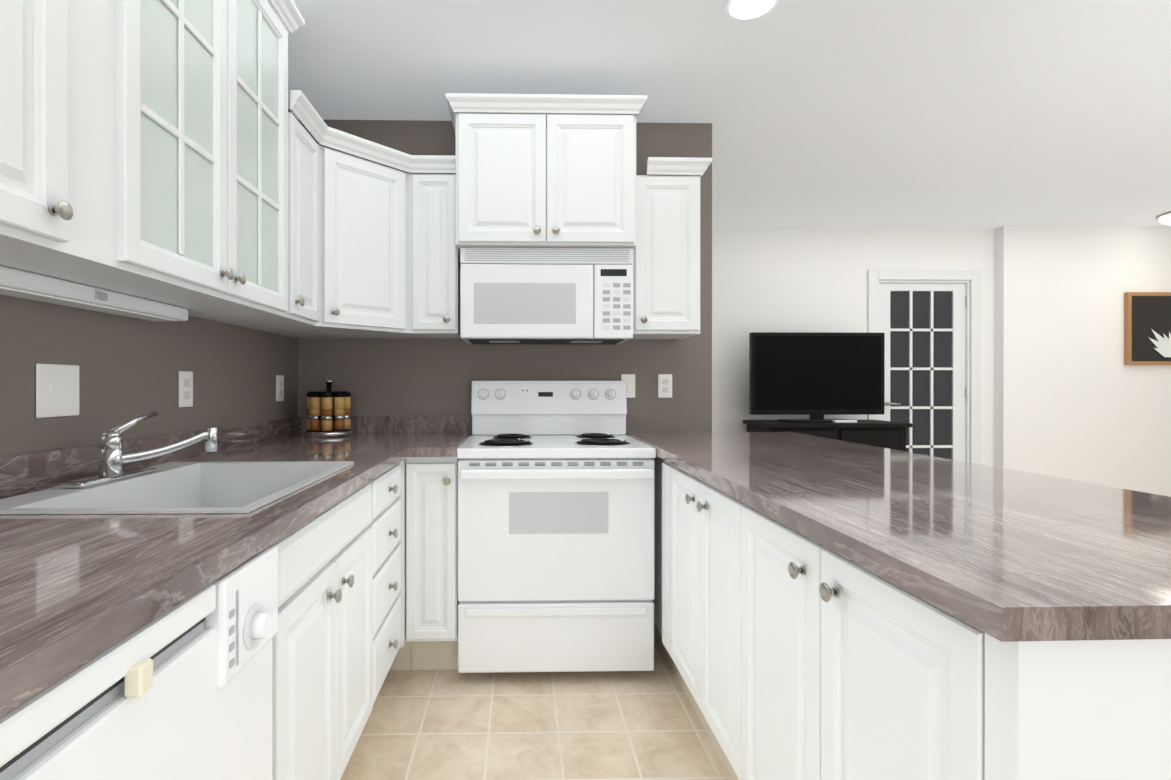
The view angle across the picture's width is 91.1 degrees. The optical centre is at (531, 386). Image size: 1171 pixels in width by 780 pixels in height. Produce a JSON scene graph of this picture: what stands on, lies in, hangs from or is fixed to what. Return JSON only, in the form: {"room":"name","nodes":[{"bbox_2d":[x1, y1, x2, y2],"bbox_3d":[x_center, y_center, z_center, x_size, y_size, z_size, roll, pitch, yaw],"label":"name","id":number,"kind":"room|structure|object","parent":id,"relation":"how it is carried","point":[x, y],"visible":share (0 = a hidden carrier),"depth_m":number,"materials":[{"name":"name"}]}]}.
{"room":"kitchen","nodes":[
{"label":"kitchen","id":0,"kind":"room"},
{"bbox_2d":[0,108,297,456],"bbox_3d":[-1.160,-0.085,-0.296,0.120,2.478,6.520,0,0,-1],"label":"wall","id":1,"kind":"structure","parent":0,"point":[130,368],"depth_m":1.63,"materials":[{"name":"grey paint"}]},
{"bbox_2d":[0,0,111,267],"bbox_3d":[-0.958,-0.750,0.714,0.322,1.030,0.691,0,0,-1],"label":"upper cabinet","id":2,"kind":"object","parent":1,"relation":"attached to","point":[56,55],"depth_m":0.97,"materials":[{"name":"white wood"}]},
{"bbox_2d":[36,363,78,417],"bbox_3d":[-1.127,0.010,1.365,0.012,0.125,0.125,0,0,-1],"label":"light switch","id":3,"kind":"object","parent":1,"relation":"attached to","point":[57,390],"visible":1,"depth_m":1.36,"materials":[{"name":"white plastic"}]},
{"bbox_2d":[0,266,187,320],"bbox_3d":[-1.077,-0.214,1.401,0.108,0.042,0.660,0,0,-1],"label":"under-cabinet light","id":4,"kind":"object","parent":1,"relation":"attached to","point":[25,285],"visible":1,"depth_m":1.32,"materials":[{"name":"white plastic"}]},
{"bbox_2d":[13,0,295,316],"bbox_3d":[-0.974,-0.752,1.501,0.322,1.030,0.884,0,0,-1],"label":"upper cabinet","id":5,"kind":"object","parent":1,"relation":"attached to","point":[143,149],"depth_m":1.43,"materials":[{"name":"white wood"}]},
{"bbox_2d":[178,371,192,407],"bbox_3d":[-1.140,0.009,1.885,0.008,0.118,0.075,0,0,-1],"label":"electrical outlet","id":6,"kind":"object","parent":1,"relation":"attached to","point":[185,388],"visible":1,"depth_m":1.88,"materials":[{"name":"white plastic"}]},
{"bbox_2d":[276,375,283,400],"bbox_3d":[-1.155,0.008,2.625,0.008,0.118,0.075,0,0,-1],"label":"electrical outlet","id":7,"kind":"object","parent":1,"relation":"attached to","point":[279,387],"visible":1,"depth_m":2.62,"materials":[{"name":"white plastic"}]},
{"bbox_2d":[199,90,460,338],"bbox_3d":[-0.741,-0.624,2.400,0.825,0.772,0.902,0,0,-1],"label":"upper cabinet","id":8,"kind":"object","parent":1,"relation":"attached to","point":[373,252],"visible":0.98,"depth_m":2.38,"materials":[{"name":"white wood"}]},
{"bbox_2d":[298,119,711,434],"bbox_3d":[-0.128,-0.090,2.926,2.075,2.478,0.120,0,0,-1],"label":"wall","id":9,"kind":"structure","parent":0,"point":[405,377],"depth_m":2.87,"materials":[{"name":"grey paint"}]},
{"bbox_2d":[446,93,646,252],"bbox_3d":[0.059,-0.924,2.640,0.853,0.622,0.453,0,0,-1],"label":"upper cabinet","id":10,"kind":"object","parent":9,"relation":"attached to","point":[545,170],"visible":1,"depth_m":2.45,"materials":[{"name":"white wood"}]},
{"bbox_2d":[460,247,632,343],"bbox_3d":[0.063,-0.408,2.685,0.760,0.404,0.362,0,0,-1],"label":"microwave","id":11,"kind":"object","parent":10,"relation":"attached to","point":[546,295],"visible":1,"depth_m":2.51,"materials":[{"name":"white"}]},
{"bbox_2d":[621,374,634,397],"bbox_3d":[0.484,-0.003,2.872,0.072,0.118,0.012,0,0,-1],"label":"outlet","id":12,"kind":"object","parent":9,"relation":"attached to","point":[629,379],"visible":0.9,"depth_m":2.87,"materials":[{"name":"white plastic"}]},
{"bbox_2d":[658,374,671,397],"bbox_3d":[0.671,-0.003,2.878,0.072,0.118,0.008,0,0,-1],"label":"electrical outlet","id":13,"kind":"object","parent":9,"relation":"attached to","point":[664,385],"visible":1,"depth_m":2.88,"materials":[{"name":"white plastic"}]},
{"bbox_2d":[632,157,711,338],"bbox_3d":[0.622,-0.625,2.700,0.344,0.772,0.358,0,0,-1],"label":"upper cabinet","id":14,"kind":"object","parent":9,"relation":"attached to","point":[666,277],"visible":0.98,"depth_m":2.56,"materials":[{"name":"white wood"}]},
{"bbox_2d":[340,636,730,779],"bbox_3d":[2.505,1.183,0.812,7.854,0.060,8.580,0,0,-1],"label":"floor","id":15,"kind":"structure","parent":0,"point":[454,724],"depth_m":1.92,"materials":[{"name":"tile"}]},
{"bbox_2d":[0,545,277,779],"bbox_3d":[-0.714,0.714,0.686,0.620,0.878,0.613,0,0,-1],"label":"dishwasher","id":16,"kind":"object","parent":15,"relation":"on","point":[182,690],"visible":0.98,"depth_m":0.71,"materials":[{"name":"white"}]},
{"bbox_2d":[272,464,400,779],"bbox_3d":[-0.771,0.711,1.572,0.646,0.880,1.147,0,0,-1],"label":"base cabinet","id":17,"kind":"object","parent":15,"relation":"on","point":[336,641],"visible":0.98,"depth_m":1.36,"materials":[{"name":"white wood"}]},
{"bbox_2d":[0,416,471,717],"bbox_3d":[-0.702,0.208,1.429,0.862,0.118,2.848,0,0,-1],"label":"countertop","id":18,"kind":"structure","parent":17,"relation":"on","point":[77,591],"depth_m":0.89,"materials":[{"name":"laminate"}]},
{"bbox_2d":[57,411,217,488],"bbox_3d":[-0.949,0.145,1.410,0.194,0.158,0.312,0,0,-1],"label":"faucet","id":19,"kind":"object","parent":18,"relation":"on","point":[113,458],"visible":1,"depth_m":1.40,"materials":[{"name":"silver metal"}]},
{"bbox_2d":[0,461,353,513],"bbox_3d":[-0.795,0.314,1.373,0.540,0.178,0.670,0,0,-1],"label":"sink","id":20,"kind":"object","parent":18,"relation":"in","point":[200,487],"visible":0.21,"depth_m":1.52,"materials":[{"name":"white ceramic"}]},
{"bbox_2d":[305,379,351,436],"bbox_3d":[-0.952,0.098,2.684,0.210,0.262,0.210,0,0,-1],"label":"spice rack","id":21,"kind":"object","parent":18,"relation":"on","point":[328,412],"visible":1,"depth_m":2.62,"materials":[{"name":"brown glass"}]},
{"bbox_2d":[389,457,458,669],"bbox_3d":[-0.711,0.710,2.487,0.832,0.880,0.676,0,0,-1],"label":"base cabinet","id":22,"kind":"object","parent":15,"relation":"on","point":[428,541],"visible":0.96,"depth_m":2.20,"materials":[{"name":"white wood"}]},
{"bbox_2d":[456,381,655,672],"bbox_3d":[0.089,0.561,2.510,0.764,1.178,0.715,0,0,-1],"label":"stove","id":23,"kind":"object","parent":15,"relation":"on","point":[556,526],"visible":1,"depth_m":2.20,"materials":[{"name":"white metal"}]},
{"bbox_2d":[653,456,664,654],"bbox_3d":[0.631,0.710,2.469,0.283,0.880,0.820,0,0,-1],"label":"base cabinet","id":24,"kind":"object","parent":15,"relation":"on","point":[659,600],"depth_m":2.29,"materials":[{"name":"white wood"}]},
{"bbox_2d":[665,461,732,779],"bbox_3d":[0.646,0.711,1.732,0.283,0.880,0.656,0,0,-1],"label":"base cabinet","id":25,"kind":"object","parent":15,"relation":"on","point":[698,515],"depth_m":1.71,"materials":[{"name":"white wood"}]},
{"bbox_2d":[743,420,911,451],"bbox_3d":[2.272,0.709,4.457,1.080,0.875,0.480,0,0,-1],"label":"tv console","id":26,"kind":"object","parent":15,"relation":"on","point":[885,434],"visible":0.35,"depth_m":4.23,"materials":[{"name":"black wood"}]},
{"bbox_2d":[749,332,884,422],"bbox_3d":[2.213,-0.074,4.429,1.040,0.690,0.230,0,0,-1],"label":"tv","id":27,"kind":"object","parent":26,"relation":"on","point":[816,376],"visible":0.96,"depth_m":4.41,"materials":[{"name":"black plastic"}]},
{"bbox_2d":[832,420,856,422],"bbox_3d":[2.346,0.262,4.285,0.170,0.020,0.045,0,0,-1],"label":"remote","id":28,"kind":"object","parent":26,"relation":"on","point":[844,421],"visible":0.98,"depth_m":4.26,"materials":[{"name":"white plastic"}]},
{"bbox_2d":[733,497,1170,779],"bbox_3d":[0.661,0.712,1.016,0.283,0.880,0.776,0,0,-1],"label":"base cabinet","id":29,"kind":"object","parent":15,"relation":"on","point":[790,653],"depth_m":0.81,"materials":[{"name":"white wood"}]},
{"bbox_2d":[267,0,1170,228],"bbox_3d":[2.505,-1.355,0.808,7.854,0.060,8.580,0,0,-1],"label":"ceiling","id":30,"kind":"structure","parent":0,"point":[968,114],"depth_m":2.52,"materials":[{"name":"paint"}]},
{"bbox_2d":[724,0,780,21],"bbox_3d":[0.764,-1.324,1.982,0.184,0.006,0.184,0,0,-1],"label":"recessed light","id":31,"kind":"object","parent":30,"relation":"in","point":[742,10],"visible":1,"depth_m":2.00,"materials":[{"name":"glass"}]},
{"bbox_2d":[1156,211,1170,224],"bbox_3d":[5.010,-1.311,4.370,0.320,0.135,0.320,0,0,-1],"label":"flush-mount ceiling light","id":32,"kind":"object","parent":30,"relation":"attached to","point":[1164,218],"visible":0.9,"depth_m":4.41,"materials":[{"name":"white glass"}]},
{"bbox_2d":[712,225,1170,496],"bbox_3d":[2.513,-0.093,4.821,7.674,2.478,0.240,0,0,-1],"label":"wall","id":33,"kind":"structure","parent":0,"point":[1066,393],"depth_m":4.71,"materials":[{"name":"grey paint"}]},
{"bbox_2d":[868,270,980,463],"bbox_3d":[3.299,0.083,4.865,0.960,2.125,0.164,0,0,-1],"label":"french door","id":34,"kind":"structure","parent":33,"relation":"in","point":[931,330],"depth_m":4.84,"materials":[{"name":"white wood"}]},
{"bbox_2d":[1124,292,1170,364],"bbox_3d":[5.285,-0.479,4.735,0.735,0.600,0.042,0,0,-1],"label":"picture frame","id":35,"kind":"object","parent":33,"relation":"attached to","point":[1147,328],"visible":1,"depth_m":4.72,"materials":[{"name":"brown wood"}]},
{"bbox_3d":[1.031,0.709,1.756,0.486,0.883,2.261,0,0,-1],"label":"wall","id":36,"kind":"structure","parent":0,"visible":0},
{"bbox_2d":[626,432,1170,641],"bbox_3d":[0.902,0.249,1.748,0.861,0.036,2.273,0,0,-1],"label":"countertop","id":37,"kind":"structure","parent":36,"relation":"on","point":[1003,554],"depth_m":0.96,"materials":[{"name":"laminate"}]}
]}

